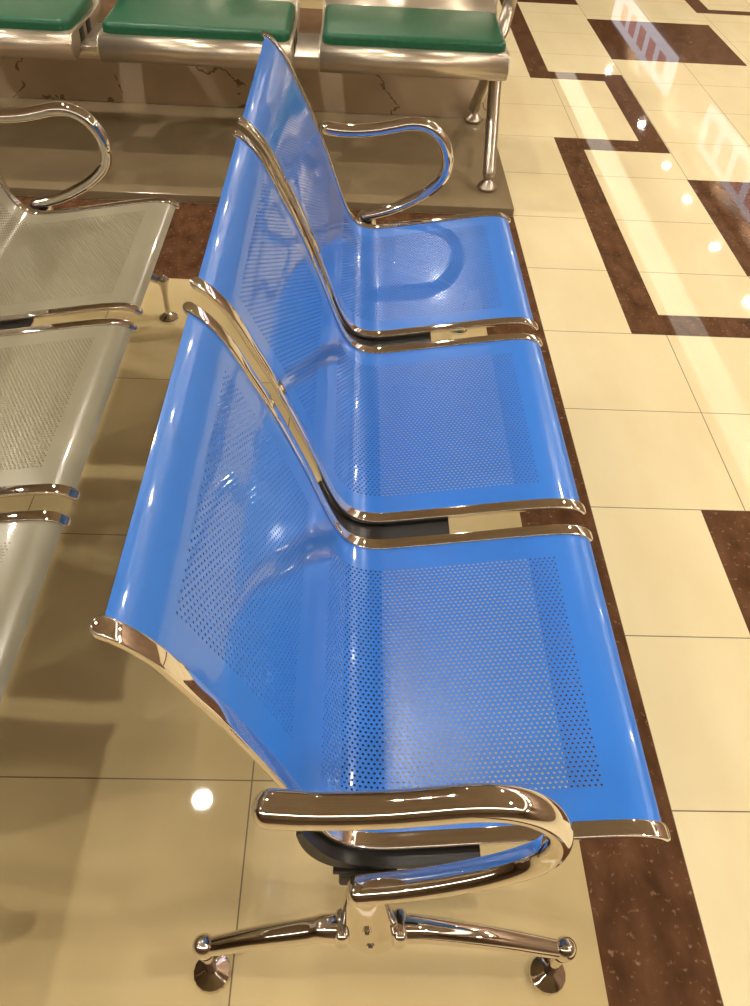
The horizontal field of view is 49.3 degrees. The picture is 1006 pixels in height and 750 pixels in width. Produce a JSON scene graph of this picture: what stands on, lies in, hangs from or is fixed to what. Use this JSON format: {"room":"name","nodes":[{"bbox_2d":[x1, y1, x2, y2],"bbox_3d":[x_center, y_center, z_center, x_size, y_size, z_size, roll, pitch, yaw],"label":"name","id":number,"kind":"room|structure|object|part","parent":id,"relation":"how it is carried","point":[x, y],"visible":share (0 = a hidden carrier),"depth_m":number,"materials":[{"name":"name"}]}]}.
{"room":"waiting area","nodes":[
{"label":"waiting area","id":0,"kind":"room"},
{"bbox_2d":[0,0,749,1005],"bbox_3d":[-2.262,-3.694,5.497,13.700,0.001,25.000,2,46,-2],"label":"floor","id":1,"kind":"structure","parent":0,"point":[129,833],"depth_m":1.76,"materials":[{"name":"beige tile"}]},
{"bbox_2d":[0,102,179,702],"bbox_3d":[-0.856,-0.222,1.604,0.663,0.842,1.886,2,46,-2],"label":"bench","id":2,"kind":"object","parent":1,"relation":"on","point":[45,236],"visible":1,"depth_m":1.79,"materials":[{"name":"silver metal"}]},
{"bbox_3d":[-0.843,0.074,1.065,0.646,0.472,0.515,2,46,-2],"label":"seat panel","id":3,"kind":"part","parent":2,"relation":"part of","materials":[{"name":"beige metal"}]},
{"bbox_3d":[-0.845,-0.115,1.247,0.663,0.482,0.023,2,46,-2],"label":"frame","id":4,"kind":"part","parent":2,"relation":"part of","materials":[{"name":"silver metal"}]},
{"bbox_3d":[-0.845,-0.161,1.292,0.663,0.482,0.023,2,46,-2],"label":"frame","id":5,"kind":"part","parent":2,"relation":"part of","materials":[{"name":"silver metal"}]},
{"bbox_3d":[-0.875,-0.917,2.171,0.357,0.287,0.043,2,46,-2],"label":"armrest","id":6,"kind":"part","parent":2,"relation":"part of","materials":[{"name":"silver metal"}]},
{"bbox_3d":[-0.847,-0.347,1.476,0.646,0.472,0.515,2,46,-2],"label":"seat panel","id":7,"kind":"part","parent":2,"relation":"part of","materials":[{"name":"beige metal"}]},
{"bbox_3d":[-0.849,-0.535,1.658,0.663,0.482,0.023,2,46,-2],"label":"frame","id":8,"kind":"part","parent":2,"relation":"part of","materials":[{"name":"silver metal"}]},
{"bbox_3d":[-0.849,-0.582,1.704,0.663,0.482,0.023,2,46,-2],"label":"frame","id":9,"kind":"part","parent":2,"relation":"part of","materials":[{"name":"silver metal"}]},
{"bbox_3d":[-0.851,-0.767,1.888,0.646,0.472,0.515,2,46,-2],"label":"seat panel","id":10,"kind":"part","parent":2,"relation":"part of","materials":[{"name":"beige metal"}]},
{"bbox_3d":[-0.853,-0.955,2.069,0.663,0.482,0.023,2,46,-2],"label":"frame","id":11,"kind":"part","parent":2,"relation":"part of","materials":[{"name":"silver metal"}]},
{"bbox_3d":[-0.757,-0.698,2.425,0.280,0.144,0.045,2,46,-2],"label":"leg","id":12,"kind":"part","parent":2,"relation":"part of","materials":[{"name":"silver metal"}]},
{"bbox_2d":[0,57,487,118],"bbox_3d":[-4.226,-2.186,3.708,9.522,0.262,0.630,2,46,-2],"label":"wall","id":13,"kind":"structure","parent":1,"relation":"on","point":[85,79],"depth_m":3.64,"materials":[{"name":"stone"}]},
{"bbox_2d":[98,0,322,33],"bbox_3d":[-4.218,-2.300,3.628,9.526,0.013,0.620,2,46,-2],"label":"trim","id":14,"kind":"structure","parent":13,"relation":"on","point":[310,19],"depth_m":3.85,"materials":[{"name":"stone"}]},
{"bbox_2d":[0,97,513,215],"bbox_3d":[-4.226,-1.565,3.261,9.522,0.032,0.885,2,46,-2],"label":"raised platform","id":15,"kind":"structure","parent":1,"relation":"on","point":[179,153],"depth_m":3.33,"materials":[{"name":"stone"}]},
{"bbox_2d":[0,0,516,192],"bbox_3d":[-0.643,-1.820,3.118,2.408,0.869,0.766,2,46,-2],"label":"cushioned bench","id":16,"kind":"object","parent":15,"relation":"on","point":[451,39],"visible":0.98,"depth_m":2.94,"materials":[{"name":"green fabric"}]},
{"bbox_2d":[0,0,92,30],"bbox_3d":[-1.417,-1.826,3.005,0.668,0.042,0.388,2,46,-2],"label":"cushion","id":17,"kind":"object","parent":16,"relation":"on","point":[15,15],"depth_m":2.92,"materials":[{"name":"green leather"}]},
{"bbox_3d":[-1.072,-1.937,2.982,0.012,0.430,0.595,2,46,-2],"label":"plate","id":18,"kind":"part","parent":16,"relation":"part of","materials":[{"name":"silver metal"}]},
{"bbox_3d":[-0.973,-1.934,2.986,0.012,0.430,0.595,2,46,-2],"label":"plate","id":19,"kind":"part","parent":16,"relation":"part of","materials":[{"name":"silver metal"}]},
{"bbox_2d":[102,0,294,41],"bbox_3d":[-0.640,-1.804,3.035,0.665,0.042,0.388,2,46,-2],"label":"cushion","id":20,"kind":"object","parent":16,"relation":"on","point":[182,20],"depth_m":2.94,"materials":[{"name":"green leather"}]},
{"bbox_3d":[-0.297,-1.915,3.012,0.012,0.430,0.595,2,46,-2],"label":"plate","id":21,"kind":"part","parent":16,"relation":"part of","materials":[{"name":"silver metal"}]},
{"bbox_3d":[-0.192,-1.912,3.016,0.012,0.430,0.595,2,46,-2],"label":"plate","id":22,"kind":"part","parent":16,"relation":"part of","materials":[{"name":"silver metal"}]},
{"bbox_2d":[322,4,505,52],"bbox_3d":[0.142,-1.782,3.065,0.666,0.042,0.388,2,46,-2],"label":"cushion","id":23,"kind":"object","parent":16,"relation":"on","point":[344,26],"depth_m":2.98,"materials":[{"name":"green leather"}]},
{"bbox_3d":[0.463,-1.774,3.432,0.051,0.387,0.382,0,46,-4],"label":"leg","id":24,"kind":"part","parent":16,"relation":"part of","materials":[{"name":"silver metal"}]},
{"bbox_3d":[0.458,-1.504,3.167,0.051,0.387,0.341,4,46,0],"label":"leg","id":25,"kind":"part","parent":16,"relation":"part of","materials":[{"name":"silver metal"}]},
{"bbox_3d":[0.485,-1.893,3.043,0.012,0.430,0.595,2,46,-2],"label":"plate","id":26,"kind":"part","parent":16,"relation":"part of","materials":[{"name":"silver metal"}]},
{"bbox_3d":[0.501,-1.828,3.035,0.130,0.309,0.488,2,46,-2],"label":"armrest","id":27,"kind":"part","parent":16,"relation":"part of","materials":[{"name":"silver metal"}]},
{"bbox_2d":[90,31,670,995],"bbox_3d":[0.050,-0.197,1.639,0.663,0.842,1.886,2,46,-2],"label":"bench","id":28,"kind":"object","parent":1,"relation":"on","point":[260,268],"visible":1,"depth_m":1.24,"materials":[{"name":"blue metal"}]},
{"bbox_3d":[-0.152,0.625,1.171,0.228,0.144,0.045,2,46,-2],"label":"leg","id":29,"kind":"part","parent":28,"relation":"part of","materials":[{"name":"silver metal"}]},
{"bbox_3d":[-0.013,0.471,1.093,0.085,0.011,0.048,2,46,-2],"label":"clamp plate","id":30,"kind":"part","parent":28,"relation":"part of","materials":[{"name":"black metal"}]},
{"bbox_3d":[0.065,0.285,0.916,0.663,0.482,0.023,2,46,-2],"label":"frame","id":31,"kind":"part","parent":28,"relation":"part of","materials":[{"name":"silver metal"}]},
{"bbox_3d":[0.063,0.099,1.100,0.646,0.472,0.515,2,46,-2],"label":"seat panel","id":32,"kind":"part","parent":28,"relation":"part of","materials":[{"name":"blue metal"}]},
{"bbox_3d":[0.053,-0.930,2.104,0.663,0.482,0.023,2,46,-2],"label":"frame","id":33,"kind":"part","parent":28,"relation":"part of","materials":[{"name":"silver metal"}]},
{"bbox_3d":[0.030,-0.899,2.214,0.357,0.287,0.043,2,46,-2],"label":"armrest","id":34,"kind":"part","parent":28,"relation":"part of","materials":[{"name":"silver metal"}]},
{"bbox_3d":[0.057,-0.556,1.739,0.663,0.482,0.023,2,46,-2],"label":"frame","id":35,"kind":"part","parent":28,"relation":"part of","materials":[{"name":"silver metal"}]},
{"bbox_3d":[0.061,-0.089,1.282,0.663,0.482,0.023,2,46,-2],"label":"frame","id":36,"kind":"part","parent":28,"relation":"part of","materials":[{"name":"silver metal"}]},
{"bbox_3d":[0.057,-0.509,1.693,0.663,0.482,0.023,2,46,-2],"label":"frame","id":37,"kind":"part","parent":28,"relation":"part of","materials":[{"name":"silver metal"}]},
{"bbox_3d":[0.061,-0.135,1.328,0.663,0.482,0.023,2,46,-2],"label":"frame","id":38,"kind":"part","parent":28,"relation":"part of","materials":[{"name":"silver metal"}]},
{"bbox_3d":[0.055,-0.742,1.923,0.646,0.472,0.515,2,46,-2],"label":"seat panel","id":39,"kind":"part","parent":28,"relation":"part of","materials":[{"name":"blue metal"}]},
{"bbox_3d":[0.059,-0.321,1.512,0.646,0.472,0.515,2,46,-2],"label":"seat panel","id":40,"kind":"part","parent":28,"relation":"part of","materials":[{"name":"blue metal"}]},
{"bbox_3d":[0.043,0.400,0.943,0.357,0.287,0.043,2,46,-2],"label":"armrest","id":41,"kind":"part","parent":28,"relation":"part of","materials":[{"name":"silver metal"}]},
{"bbox_3d":[0.148,-0.672,2.460,0.280,0.144,0.045,2,46,-2],"label":"leg","id":42,"kind":"part","parent":28,"relation":"part of","materials":[{"name":"metal"}]},
{"bbox_3d":[0.161,0.633,1.183,0.280,0.144,0.045,2,46,-2],"label":"leg","id":43,"kind":"part","parent":28,"relation":"part of","materials":[{"name":"silver metal"}]}
]}

